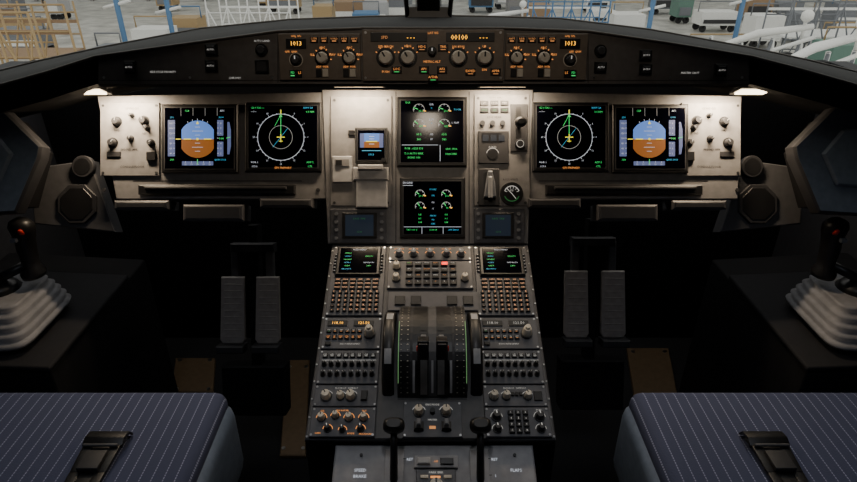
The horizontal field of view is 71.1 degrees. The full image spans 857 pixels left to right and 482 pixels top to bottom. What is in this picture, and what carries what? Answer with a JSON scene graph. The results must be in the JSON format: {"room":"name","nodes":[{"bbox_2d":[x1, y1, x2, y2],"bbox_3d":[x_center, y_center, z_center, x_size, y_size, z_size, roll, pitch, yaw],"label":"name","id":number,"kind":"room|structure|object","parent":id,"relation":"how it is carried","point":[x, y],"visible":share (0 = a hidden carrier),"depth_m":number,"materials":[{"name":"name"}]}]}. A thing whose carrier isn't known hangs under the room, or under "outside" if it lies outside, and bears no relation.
{"room":"control cabin","nodes":[
{"label":"control cabin","id":0,"kind":"room"},
{"bbox_2d":[0,112,52,214],"bbox_3d":[-0.978,-0.190,1.395,0.226,0.266,0.220,0,28,0],"label":"housing","id":1,"kind":"object","parent":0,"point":[25,158],"visible":0.91,"depth_m":1.34,"materials":[{"name":"grey plastic"}]},
{"bbox_2d":[34,155,122,231],"bbox_3d":[-0.875,-0.118,1.495,0.213,0.188,0.115,1,28,2],"label":"speaker","id":2,"kind":"object","parent":1,"relation":"attached to","point":[73,196],"visible":0.98,"depth_m":1.48},
{"bbox_2d":[0,61,84,259],"bbox_3d":[-1.250,0.229,0.688,0.220,1.950,3.000,0,28,0],"label":"wall","id":3,"kind":"structure","parent":0,"point":[51,240],"depth_m":2.03,"materials":[{"name":"grey plastic"}]},
{"bbox_2d":[26,60,830,337],"bbox_3d":[0.000,-0.100,2.212,2.600,1.100,0.040,0,28,0],"label":"wall","id":4,"kind":"structure","parent":0,"point":[666,262],"depth_m":2.25,"materials":[{"name":"plastic"}]},
{"bbox_2d":[98,90,741,243],"bbox_3d":[-0.022,-0.176,1.454,1.548,0.344,0.211,0,28,0],"label":"panel","id":5,"kind":"object","parent":4,"relation":"attached to","point":[362,199],"visible":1,"depth_m":1.44,"materials":[{"name":"grey paint"}]},
{"bbox_2d":[162,104,238,172],"bbox_3d":[-0.546,-0.244,1.436,0.182,0.147,0.084,0,28,0],"label":"display","id":6,"kind":"object","parent":5,"relation":"attached to","point":[196,138],"visible":1,"depth_m":1.43,"materials":[{"name":"glass"}]},
{"bbox_2d":[245,102,321,171],"bbox_3d":[-0.347,-0.248,1.436,0.182,0.149,0.085,0,28,0],"label":"display","id":7,"kind":"object","parent":5,"relation":"attached to","point":[279,136],"visible":1,"depth_m":1.43,"materials":[{"name":"black glass"}]},
{"bbox_2d":[355,128,387,162],"bbox_3d":[-0.136,-0.224,1.421,0.077,0.077,0.056,0,28,0],"label":"instrument","id":8,"kind":"object","parent":5,"relation":"attached to","point":[371,144],"visible":1,"depth_m":1.42,"materials":[{"name":"glass"}]},
{"bbox_2d":[0,15,856,117],"bbox_3d":[0.004,-0.399,1.473,2.499,0.293,0.419,0,28,0],"label":"shield","id":9,"kind":"object","parent":5,"relation":"attached to","point":[241,54],"visible":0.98,"depth_m":1.28,"materials":[{"name":"paint"}]},
{"bbox_2d":[84,87,112,94],"bbox_3d":[-0.781,-0.347,1.385,0.072,0.012,0.060,0,0,0],"label":"lamp","id":10,"kind":"object","parent":9,"relation":"attached to","point":[99,90],"depth_m":1.38,"materials":[{"name":"white plastic"}]},
{"bbox_2d":[278,34,361,79],"bbox_3d":[-0.226,-0.386,1.262,0.176,0.092,0.040,0,28,0],"label":"control panel","id":11,"kind":"object","parent":9,"relation":"attached to","point":[301,56],"visible":1,"depth_m":1.26,"materials":[{"name":"paint"}]},
{"bbox_2d":[404,0,452,16],"bbox_3d":[0.000,-0.771,1.312,0.140,0.730,0.560,0,28,0],"label":"post","id":12,"kind":"object","parent":9,"relation":"on","point":[421,8],"visible":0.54,"depth_m":1.56,"materials":[{"name":"black plastic"}]},
{"bbox_2d":[362,30,503,80],"bbox_3d":[0.009,-0.388,1.260,0.296,0.102,0.044,0,28,0],"label":"control unit","id":13,"kind":"object","parent":9,"relation":"attached to","point":[388,55],"visible":1,"depth_m":1.26,"materials":[{"name":"paint"}]},
{"bbox_2d":[504,34,587,79],"bbox_3d":[0.247,-0.386,1.262,0.173,0.092,0.040,0,28,0],"label":"control panel","id":14,"kind":"object","parent":9,"relation":"attached to","point":[527,56],"visible":1,"depth_m":1.26,"materials":[{"name":"paint"}]},
{"bbox_2d":[729,86,766,94],"bbox_3d":[0.745,-0.347,1.385,0.072,0.012,0.060,0,0,0],"label":"lamp","id":15,"kind":"object","parent":9,"relation":"attached to","point":[748,90],"depth_m":1.38,"materials":[{"name":"white plastic"}]},
{"bbox_2d":[784,108,856,215],"bbox_3d":[0.929,-0.190,1.395,0.225,0.266,0.220,0,28,0],"label":"housing","id":16,"kind":"object","parent":9,"relation":"attached to","point":[821,161],"visible":0.99,"depth_m":1.34,"materials":[{"name":"grey plastic"}]},
{"bbox_2d":[397,97,466,166],"bbox_3d":[0.008,-0.260,1.432,0.168,0.149,0.085,0,28,0],"label":"display","id":17,"kind":"object","parent":5,"relation":"attached to","point":[431,131],"visible":1,"depth_m":1.43,"materials":[{"name":"black glass"}]},
{"bbox_2d":[400,178,464,237],"bbox_3d":[0.010,-0.079,1.432,0.156,0.130,0.075,0,28,0],"label":"display","id":18,"kind":"object","parent":5,"relation":"attached to","point":[429,207],"visible":1,"depth_m":1.43,"materials":[{"name":"black glass"}]},
{"bbox_2d":[532,102,608,171],"bbox_3d":[0.340,-0.248,1.436,0.182,0.149,0.085,0,28,0],"label":"display","id":19,"kind":"object","parent":5,"relation":"attached to","point":[566,136],"visible":1,"depth_m":1.43,"materials":[{"name":"black glass"}]},
{"bbox_2d":[611,104,687,172],"bbox_3d":[0.529,-0.244,1.436,0.182,0.147,0.084,0,28,0],"label":"display","id":20,"kind":"object","parent":5,"relation":"attached to","point":[645,138],"visible":1,"depth_m":1.43,"materials":[{"name":"glass"}]},
{"bbox_2d":[713,155,800,231],"bbox_3d":[0.821,-0.118,1.495,0.213,0.188,0.115,-1,28,-2],"label":"speaker","id":21,"kind":"object","parent":5,"relation":"attached to","point":[766,197],"visible":0.93,"depth_m":1.48},
{"bbox_2d":[165,338,691,481],"bbox_3d":[0.000,1.107,1.155,2.640,0.040,3.000,0,28,0],"label":"floor","id":22,"kind":"structure","parent":0,"point":[586,440],"depth_m":2.03,"materials":[{"name":"carpet"}]},
{"bbox_2d":[0,253,178,392],"bbox_3d":[-1.085,0.615,1.386,0.420,0.612,1.370,0,28,0],"label":"console","id":23,"kind":"object","parent":22,"relation":"on","point":[109,337],"visible":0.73,"depth_m":1.68},
{"bbox_2d":[0,217,70,351],"bbox_3d":[-1.066,0.087,1.445,0.251,0.264,0.246,0,28,0],"label":"sidestick","id":24,"kind":"object","parent":23,"relation":"on","point":[30,301],"visible":1,"depth_m":1.46,"materials":[{"name":"grey rubber"}]},
{"bbox_2d":[0,393,243,481],"bbox_3d":[-0.730,0.520,0.939,0.580,1.199,0.930,0,28,0],"label":"seat","id":25,"kind":"object","parent":22,"relation":"on","point":[45,437],"visible":1,"depth_m":1.24,"materials":[{"name":"fabric"}]},
{"bbox_2d":[197,406,243,481],"bbox_3d":[-0.730,0.601,1.138,0.580,0.210,0.645,0,28,0],"label":"cushion","id":26,"kind":"object","parent":25,"relation":"on","point":[220,458],"depth_m":1.29,"materials":[{"name":"fabric"}]},
{"bbox_2d":[174,358,215,392],"bbox_3d":[-0.875,0.500,2.239,0.150,0.014,0.238,-7,29,-14],"label":"kick plate","id":27,"kind":"object","parent":22,"relation":"on","point":[192,375],"visible":0.81,"depth_m":2.23,"materials":[{"name":"brown metal"}]},
{"bbox_2d":[216,224,290,415],"bbox_3d":[-0.523,0.241,1.807,0.188,0.551,0.273,0,28,0],"label":"rudder pedals","id":28,"kind":"object","parent":22,"relation":"on","point":[258,386],"visible":1,"depth_m":1.76,"materials":[{"name":"grey plastic"}]},
{"bbox_2d":[280,360,309,457],"bbox_3d":[-0.465,0.571,2.104,0.084,0.014,0.487,-4,28,-7],"label":"kick plate","id":29,"kind":"object","parent":22,"relation":"on","point":[294,424],"visible":0.84,"depth_m":2.05,"materials":[{"name":"brown metal"}]},
{"bbox_2d":[305,245,555,481],"bbox_3d":[0.004,0.524,1.341,0.470,0.816,0.683,0,28,0],"label":"pedestal","id":30,"kind":"object","parent":22,"relation":"on","point":[329,459],"visible":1,"depth_m":1.13,"materials":[{"name":"grey plastic"}]},
{"bbox_2d":[309,407,376,437],"bbox_3d":[-0.162,0.339,1.136,0.123,0.037,0.057,0,28,0],"label":"panel","id":31,"kind":"object","parent":30,"relation":"attached to","point":[326,422],"visible":1,"depth_m":1.13,"materials":[{"name":"grey paint"}]},
{"bbox_2d":[313,385,377,407],"bbox_3d":[-0.162,0.299,1.172,0.123,0.032,0.044,0,28,0],"label":"control panel","id":32,"kind":"object","parent":30,"relation":"attached to","point":[325,395],"visible":1,"depth_m":1.17,"materials":[{"name":"grey paint"}]},
{"bbox_2d":[316,351,379,384],"bbox_3d":[-0.162,0.255,1.216,0.123,0.035,0.073,0,28,0],"label":"control panel","id":33,"kind":"object","parent":30,"relation":"attached to","point":[334,367],"visible":1,"depth_m":1.21,"materials":[{"name":"grey paint"}]},
{"bbox_2d":[321,318,381,349],"bbox_3d":[-0.162,0.188,1.266,0.123,0.049,0.074,0,28,0],"label":"panel","id":34,"kind":"object","parent":30,"relation":"attached to","point":[338,333],"visible":1,"depth_m":1.26,"materials":[{"name":"grey paint"}]},
{"bbox_2d":[325,247,385,316],"bbox_3d":[-0.162,0.087,1.364,0.123,0.079,0.186,0,28,0],"label":"keypad","id":35,"kind":"object","parent":30,"relation":"on","point":[356,286],"visible":1,"depth_m":1.35,"materials":[{"name":"grey paint"}]},
{"bbox_2d":[353,417,410,481],"bbox_3d":[-0.081,0.428,1.034,0.108,0.154,0.198,0,28,-1],"label":"lever","id":36,"kind":"object","parent":30,"relation":"attached to","point":[394,457],"visible":1,"depth_m":1.08,"materials":[{"name":"paint"}]},
{"bbox_2d":[382,312,396,395],"bbox_3d":[-0.079,0.255,1.269,0.023,0.208,0.208,0,28,0],"label":"wheel","id":37,"kind":"object","parent":30,"relation":"attached to","point":[390,318],"visible":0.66,"depth_m":1.17,"materials":[{"name":"black plastic"}]},
{"bbox_2d":[387,260,472,289],"bbox_3d":[0.004,0.072,1.371,0.194,0.046,0.077,0,28,0],"label":"control panel","id":38,"kind":"object","parent":30,"relation":"attached to","point":[402,275],"visible":1,"depth_m":1.36,"materials":[{"name":"grey paint"}]},
{"bbox_2d":[388,247,471,260],"bbox_3d":[0.004,0.027,1.414,0.194,0.029,0.041,0,28,0],"label":"panel","id":39,"kind":"object","parent":30,"relation":"on","point":[395,253],"visible":1,"depth_m":1.41,"materials":[{"name":"grey paint"}]},
{"bbox_2d":[403,402,462,438],"bbox_3d":[0.008,0.334,1.139,0.112,0.044,0.069,0,28,0],"label":"panel","id":40,"kind":"object","parent":30,"relation":"attached to","point":[422,420],"visible":1,"depth_m":1.14,"materials":[{"name":"grey paint"}]},
{"bbox_2d":[387,292,479,399],"bbox_3d":[0.012,0.204,1.254,0.204,0.111,0.244,0,28,0],"label":"throttle quadrant","id":41,"kind":"object","parent":30,"relation":"attached to","point":[430,314],"visible":0.99,"depth_m":1.19,"materials":[{"name":"grey metal"}]},
{"bbox_2d":[416,335,428,359],"bbox_3d":[-0.011,0.200,1.140,0.024,0.079,0.078,0,48,0],"label":"lever","id":42,"kind":"object","parent":41,"relation":"attached to","point":[422,348],"depth_m":1.10,"materials":[{"name":"grey plastic"}]},
{"bbox_2d":[436,335,448,359],"bbox_3d":[0.026,0.200,1.140,0.024,0.079,0.078,0,48,0],"label":"lever","id":43,"kind":"object","parent":41,"relation":"attached to","point":[442,348],"depth_m":1.10,"materials":[{"name":"black plastic"}]},
{"bbox_2d":[414,456,457,481],"bbox_3d":[0.014,0.438,1.065,0.080,0.058,0.114,0,28,0],"label":"panel","id":44,"kind":"object","parent":30,"relation":"on","point":[428,468],"visible":1,"depth_m":1.09,"materials":[{"name":"paint"}]},
{"bbox_2d":[467,312,482,395],"bbox_3d":[0.095,0.255,1.269,0.023,0.208,0.208,0,28,0],"label":"wheel","id":45,"kind":"object","parent":30,"relation":"attached to","point":[473,317],"visible":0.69,"depth_m":1.17,"materials":[{"name":"black plastic"}]},
{"bbox_2d":[469,417,520,481],"bbox_3d":[0.122,0.427,1.034,0.096,0.154,0.198,0,28,-1],"label":"lever","id":46,"kind":"object","parent":30,"relation":"attached to","point":[479,458],"visible":1,"depth_m":1.08,"materials":[{"name":"paint"}]},
{"bbox_2d":[474,247,534,316],"bbox_3d":[0.169,0.087,1.364,0.123,0.079,0.186,0,28,0],"label":"keypad","id":47,"kind":"object","parent":30,"relation":"on","point":[503,285],"visible":1,"depth_m":1.35,"materials":[{"name":"grey paint"}]},
{"bbox_2d":[480,318,539,349],"bbox_3d":[0.169,0.188,1.266,0.123,0.049,0.074,0,28,0],"label":"panel","id":48,"kind":"object","parent":30,"relation":"attached to","point":[497,333],"visible":0.98,"depth_m":1.26,"materials":[{"name":"grey paint"}]},
{"bbox_2d":[483,351,544,384],"bbox_3d":[0.169,0.255,1.216,0.123,0.035,0.073,0,28,0],"label":"control panel","id":49,"kind":"object","parent":30,"relation":"attached to","point":[499,367],"visible":0.99,"depth_m":1.21,"materials":[{"name":"grey paint"}]},
{"bbox_2d":[483,385,547,406],"bbox_3d":[0.169,0.299,1.172,0.123,0.032,0.044,0,28,0],"label":"control panel","id":50,"kind":"object","parent":30,"relation":"attached to","point":[493,395],"visible":1,"depth_m":1.17,"materials":[{"name":"grey paint"}]},
{"bbox_2d":[484,407,551,437],"bbox_3d":[0.169,0.339,1.136,0.123,0.036,0.057,0,28,0],"label":"panel","id":51,"kind":"object","parent":30,"relation":"attached to","point":[506,422],"visible":1,"depth_m":1.13,"materials":[{"name":"grey paint"}]},
{"bbox_2d":[556,218,629,409],"bbox_3d":[0.488,0.224,1.805,0.193,0.550,0.272,0,28,0],"label":"rudder pedals","id":52,"kind":"object","parent":22,"relation":"on","point":[587,380],"visible":0.99,"depth_m":1.76,"materials":[{"name":"grey plastic"}]},
{"bbox_2d":[626,348,676,395],"bbox_3d":[0.838,0.495,2.248,0.164,0.014,0.329,5,28,10],"label":"kick plate","id":53,"kind":"object","parent":22,"relation":"on","point":[650,369],"visible":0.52,"depth_m":2.25,"materials":[{"name":"brown metal"}]},
{"bbox_2d":[613,393,856,481],"bbox_3d":[0.730,0.520,0.939,0.580,1.199,0.930,0,28,0],"label":"seat","id":54,"kind":"object","parent":22,"relation":"on","point":[663,437],"visible":1,"depth_m":1.24,"materials":[{"name":"fabric"}]},
{"bbox_2d":[613,406,659,481],"bbox_3d":[0.730,0.601,1.138,0.580,0.210,0.645,0,28,0],"label":"cushion","id":55,"kind":"object","parent":54,"relation":"on","point":[636,458],"depth_m":1.29,"materials":[{"name":"fabric"}]},
{"bbox_2d":[678,253,856,392],"bbox_3d":[1.085,0.615,1.386,0.420,0.612,1.370,0,28,0],"label":"console","id":56,"kind":"object","parent":22,"relation":"on","point":[747,337],"visible":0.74,"depth_m":1.68},
{"bbox_2d":[786,217,856,351],"bbox_3d":[1.066,0.087,1.445,0.251,0.264,0.246,0,28,0],"label":"sidestick","id":57,"kind":"object","parent":56,"relation":"on","point":[826,301],"visible":1,"depth_m":1.46,"materials":[{"name":"grey rubber"}]},
{"bbox_2d":[772,61,856,259],"bbox_3d":[1.250,0.229,0.688,0.220,1.950,3.000,0,28,0],"label":"wall","id":58,"kind":"structure","parent":0,"point":[804,238],"depth_m":2.05,"materials":[{"name":"grey plastic"}]},
{"label":"outside","id":59,"kind":"structure","parent":0,"visible":0},
{"bbox_2d":[0,1,824,63],"bbox_3d":[0.000,-10.564,30.625,120.000,0.100,56.000,0,28,0],"label":"hangar","id":60,"kind":"structure","parent":59,"point":[92,17],"depth_m":36.33,"materials":[{"name":"metal"}]},
{"bbox_2d":[0,0,18,15],"bbox_3d":[-21.416,-11.367,30.187,0.893,1.725,1.250,0,28,0],"label":"tool cart","id":61,"kind":"object","parent":60,"relation":"on","point":[6,0],"visible":0.08,"depth_m":30.03,"materials":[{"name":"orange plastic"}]},
{"bbox_2d":[0,0,27,15],"bbox_3d":[-23.296,-13.058,33.050,1.484,2.023,1.250,0,28,0],"label":"tool cart","id":62,"kind":"object","parent":60,"relation":"on","point":[1,1],"visible":0.08,"depth_m":33.05,"materials":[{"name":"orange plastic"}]},
{"bbox_2d":[0,8,44,27],"bbox_3d":[-18.980,-9.825,27.449,2.231,1.572,1.250,0,28,0],"label":"tool cart","id":63,"kind":"object","parent":60,"relation":"on","point":[6,24],"visible":0.02,"depth_m":27.09,"materials":[{"name":"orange metal"}]},
{"bbox_2d":[0,16,54,47],"bbox_3d":[-17.056,-8.642,25.240,1.963,1.558,1.250,0,28,0],"label":"tool cart","id":64,"kind":"object","parent":60,"relation":"on","point":[12,37],"visible":0.29,"depth_m":24.89,"materials":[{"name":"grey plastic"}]},
{"bbox_2d":[0,4,76,62],"bbox_3d":[-10.400,-3.725,14.114,3.858,3.324,1.479,0,28,0],"label":"scaffolding","id":65,"kind":"object","parent":60,"relation":"on","point":[32,31],"visible":0.2,"depth_m":14.03,"materials":[{"name":"yellow metal"}]},
{"bbox_2d":[0,1,85,64],"bbox_3d":[-12.200,-5.368,17.204,4.058,3.324,1.479,0,28,0],"label":"scaffolding","id":66,"kind":"object","parent":60,"relation":"on","point":[19,52],"visible":0.32,"depth_m":17.25,"materials":[{"name":"yellow metal"}]},
{"bbox_2d":[44,0,71,19],"bbox_3d":[-21.359,-13.710,34.486,0.811,1.826,1.250,0,28,0],"label":"tool cart","id":67,"kind":"object","parent":60,"relation":"on","point":[60,16],"visible":0.66,"depth_m":34.40,"materials":[{"name":"white metal"}]},
{"bbox_2d":[93,32,121,47],"bbox_3d":[-11.995,-7.154,22.644,0.988,1.368,1.250,0,28,0],"label":"tool cart","id":68,"kind":"object","parent":60,"relation":"on","point":[103,44],"visible":0.15,"depth_m":22.39,"materials":[{"name":"grey metal"}]},
{"bbox_2d":[103,0,130,41],"bbox_3d":[-9.000,-6.043,17.660,0.983,4.112,0.841,0,28,0],"label":"jack","id":69,"kind":"object","parent":60,"relation":"on","point":[116,3],"visible":0.24,"depth_m":17.39,"materials":[{"name":"blue metal"}]},
{"bbox_2d":[130,16,177,39],"bbox_3d":[-11.803,-8.941,25.883,1.581,1.481,1.250,0,28,0],"label":"tool cart","id":70,"kind":"object","parent":60,"relation":"on","point":[143,31],"visible":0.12,"depth_m":25.38,"materials":[{"name":"white metal"}]},
{"bbox_2d":[155,0,179,11],"bbox_3d":[-16.535,-15.567,37.831,1.102,1.964,1.250,0,28,0],"label":"tool cart","id":71,"kind":"object","parent":60,"relation":"on","point":[160,3],"visible":0.47,"depth_m":37.61,"materials":[{"name":"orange metal"}]},
{"bbox_2d":[155,0,180,32],"bbox_3d":[-8.000,-6.383,18.725,0.983,3.712,0.841,0,28,0],"label":"jack","id":72,"kind":"object","parent":60,"relation":"on","point":[167,9],"visible":0.18,"depth_m":18.42,"materials":[{"name":"blue metal"}]},
{"bbox_2d":[167,6,206,30],"bbox_3d":[-11.274,-10.161,28.062,1.432,1.590,1.250,0,28,0],"label":"tool cart","id":73,"kind":"object","parent":60,"relation":"on","point":[183,22],"visible":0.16,"depth_m":27.59,"materials":[{"name":"yellow metal"}]},
{"bbox_2d":[204,0,299,26],"bbox_3d":[-6.500,-7.944,22.687,3.058,2.724,1.579,0,28,0],"label":"scaffolding","id":74,"kind":"object","parent":60,"relation":"on","point":[269,11],"visible":0.17,"depth_m":21.73,"materials":[{"name":"white metal"}]},
{"bbox_2d":[257,0,265,8],"bbox_3d":[-10.689,-16.096,39.224,0.903,1.591,1.250,0,28,0],"label":"tool cart","id":75,"kind":"object","parent":60,"relation":"on","point":[261,2],"visible":0.36,"depth_m":39.08,"materials":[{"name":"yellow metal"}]},
{"bbox_2d":[265,0,301,13],"bbox_3d":[-8.912,-14.907,36.826,2.015,1.742,1.250,0,28,0],"label":"tool cart","id":76,"kind":"object","parent":60,"relation":"on","point":[271,2],"visible":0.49,"depth_m":36.41,"materials":[{"name":"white metal"}]},
{"bbox_2d":[312,0,335,17],"bbox_3d":[-4.956,-10.669,28.558,0.974,2.022,1.250,0,28,0],"label":"tool cart","id":77,"kind":"object","parent":60,"relation":"on","point":[318,9],"visible":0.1,"depth_m":27.97,"materials":[{"name":"yellow metal"}]},
{"bbox_2d":[333,0,362,16],"bbox_3d":[-4.093,-12.553,32.406,2.098,1.735,1.250,0,28,0],"label":"tool cart","id":78,"kind":"object","parent":60,"relation":"on","point":[342,7],"visible":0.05,"depth_m":31.86,"materials":[{"name":"orange metal"}]},
{"bbox_2d":[352,1,379,15],"bbox_3d":[-2.906,-10.307,28.134,1.248,1.780,1.250,0,28,0],"label":"tool cart","id":79,"kind":"object","parent":60,"relation":"on","point":[356,12],"visible":0.18,"depth_m":27.76,"materials":[{"name":"blue metal"}]},
{"bbox_2d":[363,0,388,14],"bbox_3d":[-2.668,-11.690,30.553,1.285,1.952,1.250,0,28,0],"label":"tool cart","id":80,"kind":"object","parent":60,"relation":"on","point":[383,4],"visible":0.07,"depth_m":29.95,"materials":[{"name":"grey plastic"}]},
{"bbox_2d":[389,0,411,14],"bbox_3d":[-1.631,-13.143,33.404,1.501,1.840,1.250,0,28,0],"label":"tool cart","id":81,"kind":"object","parent":60,"relation":"on","point":[396,7],"visible":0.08,"depth_m":32.91,"materials":[{"name":"white metal"}]},
{"bbox_2d":[468,0,493,12],"bbox_3d":[3.261,-15.153,37.270,1.551,1.760,1.250,0,28,0],"label":"tool cart","id":82,"kind":"object","parent":60,"relation":"on","point":[488,4],"visible":1,"depth_m":36.91,"materials":[{"name":"blue metal"}]},
{"bbox_2d":[494,0,505,8],"bbox_3d":[5.056,-15.844,38.819,1.509,1.525,1.250,0,28,0],"label":"tool cart","id":83,"kind":"object","parent":60,"relation":"on","point":[498,3],"visible":0.48,"depth_m":38.49,"materials":[{"name":"white metal"}]},
{"bbox_2d":[489,0,529,16],"bbox_3d":[2.609,-8.770,24.790,3.541,2.150,1.101,-1,28,-2],"label":"support stand","id":84,"kind":"object","parent":60,"relation":"on","point":[523,3],"visible":0.27,"depth_m":24.50,"materials":[{"name":"white metal"}]},
{"bbox_2d":[505,0,547,15],"bbox_3d":[5.501,-13.332,33.743,2.221,1.856,1.250,0,28,0],"label":"tool cart","id":85,"kind":"object","parent":60,"relation":"on","point":[511,5],"visible":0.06,"depth_m":33.24,"materials":[{"name":"grey paint"}]},
{"bbox_2d":[521,0,550,16],"bbox_3d":[5.072,-10.702,28.559,1.267,2.079,1.250,0,28,0],"label":"tool cart","id":86,"kind":"object","parent":60,"relation":"on","point":[539,12],"visible":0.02,"depth_m":27.98,"materials":[{"name":"orange metal"}]},
{"bbox_2d":[526,0,611,22],"bbox_3d":[5.600,-8.672,24.508,3.058,2.300,1.479,0,28,0],"label":"scaffolding","id":87,"kind":"object","parent":60,"relation":"on","point":[571,7],"visible":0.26,"depth_m":23.62,"materials":[{"name":"blue metal"}]},
{"bbox_2d":[583,0,608,10],"bbox_3d":[10.435,-15.049,37.422,1.443,1.434,1.250,0,28,0],"label":"tool cart","id":88,"kind":"object","parent":60,"relation":"on","point":[603,2],"visible":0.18,"depth_m":36.96,"materials":[{"name":"white metal"}]},
{"bbox_2d":[586,0,615,21],"bbox_3d":[9.142,-12.011,31.759,1.376,1.385,1.250,0,28,0],"label":"tool cart","id":89,"kind":"object","parent":60,"relation":"on","point":[604,11],"visible":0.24,"depth_m":31.37,"materials":[{"name":"white metal"}]},
{"bbox_2d":[606,1,645,27],"bbox_3d":[8.809,-9.713,26.879,1.444,1.910,1.250,0,28,0],"label":"tool cart","id":90,"kind":"object","parent":60,"relation":"on","point":[629,18],"visible":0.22,"depth_m":26.32,"materials":[{"name":"white metal"}]},
{"bbox_2d":[638,0,665,27],"bbox_3d":[7.000,-6.570,19.078,0.983,3.712,0.841,0,28,0],"label":"jack","id":91,"kind":"object","parent":60,"relation":"on","point":[652,7],"visible":0.18,"depth_m":18.77,"materials":[{"name":"blue metal"}]},
{"bbox_2d":[648,0,670,14],"bbox_3d":[14.526,-14.767,36.512,1.870,1.791,1.250,0,28,0],"label":"tool cart","id":92,"kind":"object","parent":60,"relation":"on","point":[658,2],"visible":0.2,"depth_m":36.12,"materials":[{"name":"grey metal"}]},
{"bbox_2d":[669,0,694,23],"bbox_3d":[14.096,-13.126,33.347,0.880,1.863,1.250,0,28,0],"label":"tool cart","id":93,"kind":"object","parent":60,"relation":"on","point":[680,10],"visible":1,"depth_m":33.02,"materials":[{"name":"green metal"}]},
{"bbox_2d":[692,1,737,31],"bbox_3d":[14.754,-11.553,30.805,1.931,1.473,1.250,0,28,0],"label":"tool cart","id":94,"kind":"object","parent":60,"relation":"on","point":[701,18],"visible":0.96,"depth_m":30.42,"materials":[{"name":"white metal"}]},
{"bbox_2d":[690,33,744,35],"bbox_3d":[10.397,-6.808,21.894,1.996,1.460,1.250,0,28,0],"label":"tool cart","id":95,"kind":"object","parent":60,"relation":"on","point":[691,33],"visible":0.07,"depth_m":21.56,"materials":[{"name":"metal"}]},
{"bbox_2d":[729,0,750,38],"bbox_3d":[9.800,-6.703,19.007,0.983,4.012,0.841,0,28,0],"label":"jack","id":96,"kind":"object","parent":60,"relation":"on","point":[742,2],"visible":0.19,"depth_m":18.82,"materials":[{"name":"blue metal"}]},
{"bbox_2d":[736,0,774,17],"bbox_3d":[18.624,-13.511,34.158,1.548,1.782,1.250,0,28,0],"label":"tool cart","id":97,"kind":"object","parent":60,"relation":"on","point":[758,8],"visible":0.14,"depth_m":33.67,"materials":[{"name":"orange metal"}]},
{"bbox_2d":[709,9,815,54],"bbox_3d":[8.219,-4.308,15.378,3.006,3.092,1.104,8,29,14],"label":"support stand","id":98,"kind":"object","parent":60,"relation":"on","point":[807,15],"visible":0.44,"depth_m":14.77,"materials":[{"name":"white metal"}]},
{"bbox_2d":[740,3,786,46],"bbox_3d":[14.919,-9.627,26.767,1.320,1.864,1.250,0,28,0],"label":"tool cart","id":99,"kind":"object","parent":60,"relation":"on","point":[751,21],"visible":0.52,"depth_m":26.39,"materials":[{"name":"white metal"}]},
{"bbox_2d":[772,0,804,15],"bbox_3d":[20.843,-13.732,34.971,1.507,1.410,1.250,0,28,0],"label":"tool cart","id":100,"kind":"object","parent":60,"relation":"on","point":[786,3],"visible":0.27,"depth_m":34.52,"materials":[{"name":"grey metal"}]},
{"bbox_2d":[784,2,818,42],"bbox_3d":[17.270,-10.160,27.831,0.934,1.806,1.250,0,28,0],"label":"tool cart","id":101,"kind":"object","parent":60,"relation":"on","point":[798,17],"visible":0.09,"depth_m":27.51,"materials":[{"name":"grey metal"}]},
{"bbox_2d":[757,0,856,58],"bbox_3d":[14.500,-7.062,20.947,5.058,2.800,1.679,0,28,0],"label":"scaffolding","id":102,"kind":"object","parent":60,"relation":"on","point":[832,33],"visible":0.36,"depth_m":20.53,"materials":[{"name":"white metal"}]},
{"bbox_2d":[792,20,856,63],"bbox_3d":[7.617,-2.835,12.320,3.009,3.362,1.105,-5,28,-9],"label":"support stand","id":103,"kind":"object","parent":60,"relation":"on","point":[819,46],"visible":0.19,"depth_m":11.79,"materials":[{"name":"white metal"}]},
{"bbox_2d":[807,26,856,64],"bbox_3d":[13.343,-5.802,19.308,1.651,2.111,1.250,0,28,0],"label":"tool cart","id":104,"kind":"object","parent":60,"relation":"on","point":[842,51],"visible":0.09,"depth_m":18.73,"materials":[{"name":"green metal"}]},
{"bbox_2d":[810,22,855,43],"bbox_3d":[16.077,-7.645,23.283,1.884,1.634,1.250,0,28,0],"label":"tool cart","id":105,"kind":"object","parent":60,"relation":"on","point":[825,22],"visible":0.06,"depth_m":22.90,"materials":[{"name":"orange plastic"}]},
{"bbox_2d":[818,0,856,28],"bbox_3d":[20.093,-10.902,28.931,1.569,2.083,1.250,0,28,0],"label":"tool cart","id":106,"kind":"object","parent":60,"relation":"on","point":[827,4],"visible":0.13,"depth_m":28.59,"materials":[{"name":"grey plastic"}]},
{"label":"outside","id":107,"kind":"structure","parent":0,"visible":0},
{"bbox_2d":[25,0,839,0],"bbox_3d":[0.000,-24.094,39.457,120.000,15.500,0.700,0,28,0],"label":"wall","id":108,"kind":"structure","parent":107,"point":[25,0],"depth_m":42.95,"materials":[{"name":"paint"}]}
]}

